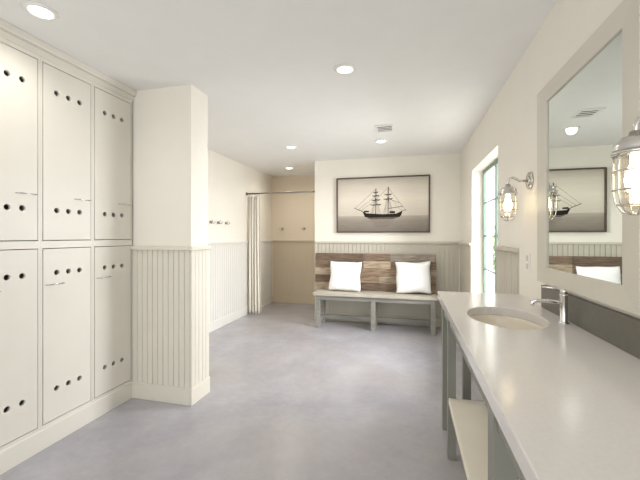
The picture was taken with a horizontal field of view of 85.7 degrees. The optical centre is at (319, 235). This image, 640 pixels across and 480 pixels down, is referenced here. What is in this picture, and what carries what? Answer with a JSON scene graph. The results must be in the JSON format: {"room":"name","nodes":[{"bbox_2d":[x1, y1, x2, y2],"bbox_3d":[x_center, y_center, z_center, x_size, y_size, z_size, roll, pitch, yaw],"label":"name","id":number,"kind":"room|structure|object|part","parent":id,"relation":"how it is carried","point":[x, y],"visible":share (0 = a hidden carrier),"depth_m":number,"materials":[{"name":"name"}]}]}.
{"room":"changing room","nodes":[
{"label":"changing room","id":0,"kind":"room"},
{"bbox_2d":[132,84,207,245],"bbox_3d":[-1.441,0.065,2.890,0.980,2.470,0.230,0,0,14],"label":"wall partition","id":1,"kind":"structure","parent":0,"point":[170,124],"depth_m":2.73,"materials":[{"name":"paint"}]},
{"bbox_2d":[130,246,188,249],"bbox_3d":[-1.255,0.095,2.707,0.530,0.030,0.034,0,0,14],"label":"trim","id":2,"kind":"structure","parent":1,"relation":"attached to","point":[131,247],"depth_m":2.69,"materials":[{"name":"paint"}]},
{"bbox_2d":[132,382,188,405],"bbox_3d":[-1.254,1.235,2.713,0.530,0.130,0.022,0,0,14],"label":"baseboard","id":3,"kind":"structure","parent":1,"relation":"attached to","point":[145,391],"depth_m":2.70,"materials":[{"name":"paint"}]},
{"bbox_2d":[132,250,189,388],"bbox_3d":[-1.253,0.642,2.717,0.530,1.065,0.014,0,0,14],"label":"wainscot","id":4,"kind":"structure","parent":1,"relation":"attached to","point":[160,278],"depth_m":2.71,"materials":[{"name":"paint"}]},
{"bbox_2d":[189,376,209,405],"bbox_3d":[-0.958,1.235,2.757,0.022,0.130,0.254,0,0,14],"label":"baseboard","id":5,"kind":"structure","parent":1,"relation":"attached to","point":[199,391],"depth_m":2.73,"materials":[{"name":"paint"}]},
{"bbox_2d":[190,249,208,388],"bbox_3d":[-0.961,0.642,2.761,0.014,1.065,0.244,0,0,14],"label":"wainscot","id":6,"kind":"structure","parent":1,"relation":"attached to","point":[199,259],"depth_m":2.74,"materials":[{"name":"paint"}]},
{"bbox_2d":[188,246,210,249],"bbox_3d":[-0.953,0.095,2.750,0.034,0.030,0.266,0,0,14],"label":"trim","id":7,"kind":"structure","parent":1,"relation":"attached to","point":[189,247],"depth_m":2.71,"materials":[{"name":"paint"}]},
{"bbox_2d":[208,149,271,241],"bbox_3d":[-1.987,0.065,3.035,0.150,2.470,8.100,0,0,14],"label":"wall","id":8,"kind":"structure","parent":0,"point":[229,180],"depth_m":5.28,"materials":[{"name":"paint"}]},
{"bbox_2d":[208,242,271,322],"bbox_3d":[-1.412,0.642,4.958,0.014,1.065,3.720,0,0,14],"label":"wainscot","id":9,"kind":"structure","parent":8,"relation":"attached to","point":[229,262],"depth_m":5.25,"materials":[{"name":"paint"}]},
{"bbox_2d":[209,296,271,332],"bbox_3d":[-1.408,1.235,4.957,0.022,0.130,3.720,0,0,14],"label":"baseboard","id":10,"kind":"structure","parent":8,"relation":"attached to","point":[225,320],"depth_m":5.22,"materials":[{"name":"paint"}]},
{"bbox_2d":[208,240,272,243],"bbox_3d":[-1.402,0.095,4.956,0.034,0.030,3.720,0,0,14],"label":"trim","id":11,"kind":"structure","parent":8,"relation":"attached to","point":[224,242],"depth_m":5.27,"materials":[{"name":"paint"}]},
{"bbox_2d":[0,302,483,479],"bbox_3d":[-0.272,1.350,2.598,3.690,0.100,8.100,0,0,14],"label":"floor","id":12,"kind":"structure","parent":0,"point":[288,398],"depth_m":2.46,"materials":[{"name":"concrete"}]},
{"bbox_2d":[0,37,39,451],"bbox_3d":[-1.935,0.045,1.960,0.477,2.260,0.356,0,0,14],"label":"tall cabinet","id":13,"kind":"object","parent":12,"relation":"on","point":[19,66],"visible":1,"depth_m":1.96,"materials":[{"name":"paint"}]},
{"bbox_3d":[-1.740,0.614,1.910,0.021,1.068,0.324,0,0,14],"label":"door","id":14,"kind":"part","parent":13,"relation":"part of","materials":[{"name":"paint"}]},
{"bbox_3d":[-1.740,-0.515,1.910,0.021,1.081,0.324,0,0,14],"label":"door","id":15,"kind":"part","parent":13,"relation":"part of","materials":[{"name":"paint"}]},
{"bbox_2d":[0,382,131,474],"bbox_3d":[-1.858,1.238,2.315,0.456,0.125,1.092,0,0,14],"label":"baseboard","id":16,"kind":"structure","parent":13,"relation":"attached to","point":[23,450],"depth_m":2.19,"materials":[{"name":"paint"}]},
{"bbox_2d":[0,18,135,101],"bbox_3d":[-1.846,-1.127,2.312,0.480,0.085,1.092,0,0,14],"label":"trim","id":17,"kind":"structure","parent":13,"relation":"on","point":[8,31],"depth_m":2.19,"materials":[{"name":"paint"}]},
{"bbox_2d":[40,56,92,430],"bbox_3d":[-1.847,0.045,2.306,0.477,2.260,0.356,0,0,14],"label":"tall cabinet","id":18,"kind":"object","parent":12,"relation":"on","point":[66,97],"visible":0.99,"depth_m":2.23,"materials":[{"name":"paint"}]},
{"bbox_3d":[-1.651,0.614,2.256,0.021,1.068,0.324,0,0,14],"label":"door","id":19,"kind":"part","parent":18,"relation":"part of","materials":[{"name":"paint"}]},
{"bbox_3d":[-1.651,-0.515,2.256,0.021,1.081,0.324,0,0,14],"label":"door","id":20,"kind":"part","parent":18,"relation":"part of","materials":[{"name":"paint"}]},
{"bbox_2d":[93,82,131,402],"bbox_3d":[-1.759,0.045,2.652,0.477,2.260,0.356,0,0,14],"label":"tall cabinet","id":21,"kind":"object","parent":12,"relation":"on","point":[112,112],"visible":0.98,"depth_m":2.58,"materials":[{"name":"paint"}]},
{"bbox_3d":[-1.563,0.614,2.602,0.021,1.068,0.324,0,0,14],"label":"door","id":22,"kind":"part","parent":21,"relation":"part of","materials":[{"name":"paint"}]},
{"bbox_3d":[-1.563,-0.515,2.602,0.021,1.081,0.324,0,0,14],"label":"door","id":23,"kind":"part","parent":21,"relation":"part of","materials":[{"name":"paint"}]},
{"bbox_2d":[313,253,437,335],"bbox_3d":[0.740,0.780,4.886,1.748,1.040,0.432,0,0,14],"label":"bench","id":24,"kind":"object","parent":12,"relation":"on","point":[378,284],"visible":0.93,"depth_m":4.96,"materials":[{"name":"paint"}]},
{"bbox_3d":[-0.026,1.069,4.919,0.060,0.462,0.060,0,0,14],"label":"leg","id":25,"kind":"part","parent":24,"relation":"part of","materials":[{"name":"paint"}]},
{"bbox_3d":[0.041,1.069,5.180,0.060,0.462,0.060,0,0,14],"label":"leg","id":26,"kind":"part","parent":24,"relation":"part of","materials":[{"name":"paint"}]},
{"bbox_2d":[329,261,361,291],"bbox_3d":[0.367,0.583,5.021,0.476,0.430,0.201,0,0,14],"label":"throw pillow","id":27,"kind":"object","parent":24,"relation":"on","point":[345,276],"visible":1,"depth_m":4.96,"materials":[{"name":"fabric"}]},
{"bbox_3d":[0.730,1.069,4.726,0.060,0.462,0.060,0,0,14],"label":"leg","id":28,"kind":"part","parent":24,"relation":"part of","materials":[{"name":"paint"}]},
{"bbox_3d":[0.762,0.819,4.852,1.680,0.038,0.378,0,0,14],"label":"seat","id":29,"kind":"part","parent":24,"relation":"part of","materials":[{"name":"paint"}]},
{"bbox_3d":[0.779,0.528,5.038,1.748,0.536,0.059,0,0,14],"label":"backrest","id":30,"kind":"part","parent":24,"relation":"part of","materials":[{"name":"brown wood"}]},
{"bbox_2d":[395,261,431,293],"bbox_3d":[1.290,0.571,4.788,0.496,0.453,0.198,0,0,14],"label":"throw pillow","id":31,"kind":"object","parent":24,"relation":"on","point":[410,277],"visible":1,"depth_m":4.73,"materials":[{"name":"fabric"}]},
{"bbox_3d":[1.552,1.069,4.795,0.060,0.462,0.060,0,0,14],"label":"leg","id":32,"kind":"part","parent":24,"relation":"part of","materials":[{"name":"paint"}]},
{"bbox_3d":[1.486,1.069,4.534,0.060,0.462,0.060,0,0,14],"label":"leg","id":33,"kind":"part","parent":24,"relation":"part of","materials":[{"name":"paint"}]},
{"bbox_2d":[442,308,524,479],"bbox_3d":[0.653,0.866,0.688,0.475,0.868,3.355,0,0,14],"label":"frame","id":34,"kind":"object","parent":12,"relation":"on","point":[485,452],"visible":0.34,"depth_m":1.69,"materials":[{"name":"paint"}]},
{"bbox_3d":[0.860,0.866,2.332,0.065,0.868,0.065,0,0,14],"label":"leg","id":35,"kind":"part","parent":34,"relation":"part of","materials":[{"name":"paint"}]},
{"bbox_3d":[0.771,0.866,2.025,0.045,0.868,0.045,0,0,14],"label":"leg","id":36,"kind":"part","parent":34,"relation":"part of","materials":[{"name":"paint"}]},
{"bbox_3d":[0.643,1.008,1.500,0.025,0.064,1.033,0,0,14],"label":"shelf rail","id":37,"kind":"part","parent":34,"relation":"part of","materials":[{"name":"paint"}]},
{"bbox_2d":[449,398,519,479],"bbox_3d":[0.847,0.958,1.448,0.467,0.035,1.033,0,0,14],"label":"shelf","id":38,"kind":"object","parent":34,"relation":"attached to","point":[470,417],"depth_m":1.64,"materials":[{"name":"paint"}]},
{"bbox_3d":[0.512,0.866,0.966,0.065,0.868,0.065,0,0,14],"label":"leg","id":39,"kind":"part","parent":34,"relation":"part of","materials":[{"name":"paint"}]},
{"bbox_2d":[438,291,639,479],"bbox_3d":[0.648,0.407,0.681,0.519,0.045,3.440,0,0,14],"label":"countertop","id":40,"kind":"structure","parent":34,"relation":"on","point":[564,400],"depth_m":0.88,"materials":[{"name":"stone"}]},
{"bbox_2d":[471,315,543,329],"bbox_3d":[0.886,0.505,1.653,0.353,0.150,0.503,0,0,14],"label":"sink","id":41,"kind":"object","parent":40,"relation":"in","point":[495,320],"visible":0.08,"depth_m":1.84,"materials":[{"name":"ceramic"}]},
{"bbox_2d":[530,286,569,324],"bbox_3d":[1.015,0.303,1.526,0.154,0.164,0.044,0,0,14],"label":"faucet","id":42,"kind":"object","parent":40,"relation":"on","point":[563,302],"visible":1,"depth_m":1.51,"materials":[{"name":"silver metal"}]},
{"bbox_3d":[1.000,0.295,1.530,0.123,0.032,0.017,0,0,14],"label":"spout","id":43,"kind":"part","parent":42,"relation":"part of","materials":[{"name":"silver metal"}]},
{"bbox_3d":[1.034,0.236,1.522,0.100,0.030,0.029,0,0,14],"label":"lever","id":44,"kind":"part","parent":42,"relation":"part of","materials":[{"name":"silver metal"}]},
{"bbox_2d":[0,0,556,176],"bbox_3d":[-0.272,-1.220,2.598,3.690,0.100,8.100,0,0,14],"label":"ceiling","id":45,"kind":"structure","parent":0,"point":[432,70],"depth_m":2.30,"materials":[{"name":"paint"}]},
{"bbox_2d":[21,1,59,20],"bbox_3d":[-1.452,-1.165,1.794,0.156,0.010,0.156,0,0,14],"label":"recessed light","id":46,"kind":"object","parent":45,"relation":"in","point":[38,10],"visible":1,"depth_m":1.78,"materials":[{"name":"plastic"}]},
{"bbox_2d":[285,145,296,148],"bbox_3d":[-0.382,-1.165,4.535,0.156,0.010,0.156,0,0,14],"label":"recessed light","id":47,"kind":"object","parent":45,"relation":"in","point":[289,146],"visible":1,"depth_m":4.54,"materials":[{"name":"plastic"}]},
{"bbox_2d":[334,63,355,74],"bbox_3d":[0.175,-1.165,2.417,0.156,0.010,0.156,0,0,14],"label":"recessed light","id":48,"kind":"object","parent":45,"relation":"in","point":[342,69],"visible":1,"depth_m":2.40,"materials":[{"name":"plastic"}]},
{"bbox_2d":[375,139,387,142],"bbox_3d":[0.752,-1.165,4.246,0.156,0.010,0.156,0,0,14],"label":"recessed light","id":49,"kind":"object","parent":45,"relation":"in","point":[378,140],"visible":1,"depth_m":4.23,"materials":[{"name":"plastic"}]},
{"bbox_2d":[375,124,393,132],"bbox_3d":[0.699,-1.164,3.733,0.194,0.012,0.240,0,0,14],"label":"ceiling vent","id":50,"kind":"object","parent":45,"relation":"in","point":[386,127],"visible":1,"depth_m":3.73,"materials":[{"name":"plastic"}]},
{"bbox_2d":[272,175,314,301],"bbox_3d":[-0.298,0.065,6.706,1.310,2.470,0.150,0,0,14],"label":"wall","id":51,"kind":"structure","parent":0,"point":[292,212],"depth_m":6.68,"materials":[{"name":"paint"}]},
{"bbox_2d":[273,242,314,296],"bbox_3d":[-0.360,0.642,6.638,1.156,1.065,0.014,0,0,14],"label":"wainscot","id":52,"kind":"structure","parent":51,"relation":"attached to","point":[293,262],"depth_m":6.66,"materials":[{"name":"paint"}]},
{"bbox_2d":[273,296,314,303],"bbox_3d":[-0.361,1.235,6.634,1.156,0.130,0.022,0,0,14],"label":"baseboard","id":53,"kind":"structure","parent":51,"relation":"attached to","point":[280,299],"depth_m":6.66,"materials":[{"name":"paint"}]},
{"bbox_2d":[273,240,314,241],"bbox_3d":[-0.362,0.095,6.628,1.156,0.030,0.034,0,0,14],"label":"trim","id":54,"kind":"structure","parent":51,"relation":"attached to","point":[273,240],"depth_m":6.65,"materials":[{"name":"paint"}]},
{"bbox_2d":[315,153,460,291],"bbox_3d":[1.073,0.065,5.160,2.350,2.470,0.130,0,0,14],"label":"wall","id":55,"kind":"structure","parent":0,"point":[444,170],"depth_m":5.05,"materials":[{"name":"paint"}]},
{"bbox_2d":[314,311,441,326],"bbox_3d":[0.931,1.235,5.118,2.096,0.130,0.022,0,0,14],"label":"baseboard","id":56,"kind":"structure","parent":55,"relation":"attached to","point":[438,320],"depth_m":5.09,"materials":[{"name":"paint"}]},
{"bbox_2d":[336,174,429,232],"bbox_3d":[0.916,-0.465,5.112,1.369,0.830,0.039,0,0,14],"label":"framed picture","id":57,"kind":"object","parent":55,"relation":"attached to","point":[382,204],"visible":1,"depth_m":5.10},
{"bbox_2d":[314,241,457,243],"bbox_3d":[0.929,0.095,5.112,2.096,0.030,0.034,0,0,14],"label":"trim","id":58,"kind":"structure","parent":55,"relation":"attached to","point":[394,242],"depth_m":5.07,"materials":[{"name":"paint"}]},
{"bbox_2d":[315,243,457,317],"bbox_3d":[0.932,0.642,5.122,2.096,1.065,0.014,0,0,14],"label":"wainscot","id":59,"kind":"structure","parent":55,"relation":"attached to","point":[446,254],"depth_m":5.04,"materials":[{"name":"paint"}]},
{"bbox_2d":[461,0,639,318],"bbox_3d":[1.249,0.065,1.539,0.220,2.470,6.800,0,0,14],"label":"wall","id":60,"kind":"structure","parent":0,"point":[507,132],"depth_m":2.26,"materials":[{"name":"paint"}]},
{"bbox_2d":[458,242,471,244],"bbox_3d":[1.851,0.095,4.418,0.034,0.030,0.856,0,0,14],"label":"trim","id":61,"kind":"structure","parent":60,"relation":"attached to","point":[463,243],"depth_m":4.26,"materials":[{"name":"paint"}]},
{"bbox_2d":[460,244,471,291],"bbox_3d":[1.861,0.642,4.415,0.014,1.065,0.856,0,0,14],"label":"wainscot","id":62,"kind":"structure","parent":60,"relation":"attached to","point":[465,250],"depth_m":4.37,"materials":[{"name":"paint"}]},
{"bbox_2d":[483,158,497,292],"bbox_3d":[1.741,0.000,3.390,0.030,1.504,1.190,0,0,14],"label":"window","id":63,"kind":"structure","parent":60,"relation":"in","point":[491,166],"depth_m":3.78,"materials":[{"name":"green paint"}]},
{"bbox_2d":[494,246,518,251],"bbox_3d":[1.383,0.095,2.578,0.034,0.030,0.560,0,0,14],"label":"trim","id":64,"kind":"structure","parent":60,"relation":"attached to","point":[503,248],"depth_m":2.47,"materials":[{"name":"paint"}]},
{"bbox_2d":[496,250,518,293],"bbox_3d":[1.392,0.642,2.576,0.014,1.065,0.560,0,0,14],"label":"wainscot","id":65,"kind":"structure","parent":60,"relation":"attached to","point":[507,263],"depth_m":2.52,"materials":[{"name":"paint"}]},
{"bbox_2d":[498,172,533,220],"bbox_3d":[1.189,-0.241,2.112,0.177,0.299,0.110,0,0,14],"label":"wall sconce","id":66,"kind":"object","parent":60,"relation":"attached to","point":[508,190],"visible":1,"depth_m":2.10,"materials":[{"name":"silver metal"}]},
{"bbox_3d":[1.155,-0.206,2.120,0.050,0.098,0.050,0,0,14],"label":"bulb","id":67,"kind":"part","parent":66,"relation":"part of","materials":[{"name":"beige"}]},
{"bbox_3d":[1.206,-0.335,2.107,0.120,0.059,0.015,0,0,14],"label":"arm","id":68,"kind":"part","parent":66,"relation":"part of","materials":[{"name":"silver metal"}]},
{"bbox_2d":[526,253,529,271],"bbox_3d":[1.281,0.163,2.130,0.008,0.115,0.070,0,0,14],"label":"wall outlet","id":69,"kind":"object","parent":60,"relation":"attached to","point":[527,254],"visible":1,"depth_m":2.11,"materials":[{"name":"plastic"}]},
{"bbox_2d":[537,0,639,315],"bbox_3d":[1.099,-0.265,1.468,0.034,1.020,0.863,0,0,14],"label":"wall mirror","id":70,"kind":"object","parent":60,"relation":"attached to","point":[588,248],"visible":0.91,"depth_m":1.35,"materials":[{"name":"beige paint"}]},
{"bbox_2d":[548,31,621,284],"bbox_3d":[1.105,-0.265,1.466,0.018,0.880,0.673,0,0,14],"label":"mirror glass","id":71,"kind":"object","parent":70,"relation":"attached to","point":[585,107],"depth_m":1.39,"materials":[{"name":"silver"}]},
{"bbox_2d":[541,285,639,358],"bbox_3d":[0.837,0.325,0.411,0.020,0.120,3.010,0,0,14],"label":"backsplash","id":72,"kind":"structure","parent":60,"relation":"attached to","point":[621,330],"depth_m":1.29,"materials":[{"name":"stone"}]},
{"bbox_2d":[610,116,639,214],"bbox_3d":[0.885,-0.206,0.920,0.177,0.299,0.110,0,0,14],"label":"wall sconce","id":73,"kind":"object","parent":60,"relation":"attached to","point":[629,146],"visible":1,"depth_m":0.92,"materials":[{"name":"silver metal"}]},
{"bbox_3d":[0.851,-0.171,0.929,0.050,0.098,0.050,0,0,14],"label":"bulb","id":74,"kind":"part","parent":73,"relation":"part of","materials":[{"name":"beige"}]},
{"bbox_3d":[0.902,-0.300,0.916,0.120,0.059,0.015,0,0,14],"label":"arm","id":75,"kind":"part","parent":73,"relation":"part of","materials":[{"name":"silver metal"}]},
{"label":"outside","id":76,"kind":"structure","parent":0,"visible":0},
{"bbox_2d":[493,259,494,292],"bbox_3d":[9.709,1.475,7.845,13.060,0.150,28.000,0,0,14],"label":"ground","id":77,"kind":"structure","parent":76,"point":[493,259],"depth_m":10.39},
{"bbox_2d":[493,224,494,271],"bbox_3d":[4.792,0.522,9.284,1.643,1.762,1.595,0,0,14],"label":"shrub","id":78,"kind":"object","parent":77,"relation":"on","point":[493,224],"visible":0.07,"depth_m":9.17,"materials":[{"name":"green plant"}]},
{"bbox_3d":[0.134,0.065,5.993,0.120,2.470,1.020,0,0,14],"label":"wall","id":79,"kind":"structure","parent":0,"visible":0},
{"bbox_2d":[246,190,314,195],"bbox_3d":[-0.646,-0.693,5.583,1.189,0.074,0.061,0,0,14],"label":"curtain rod","id":80,"kind":"object","parent":79,"relation":"attached to","point":[314,190],"visible":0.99,"depth_m":5.59,"materials":[{"name":"metal"}]},
{"bbox_2d":[248,196,260,313],"bbox_3d":[-1.075,0.309,5.691,0.231,1.922,0.075,0,0,14],"label":"curtain","id":81,"kind":"object","parent":80,"relation":"hanging from","point":[254,306],"visible":1,"depth_m":5.68,"materials":[{"name":"fabric"}]},
{"bbox_3d":[-0.646,-0.700,5.583,1.182,0.025,0.025,0,0,14],"label":"rod","id":82,"kind":"part","parent":80,"relation":"part of","materials":[{"name":"metal"}]}
]}

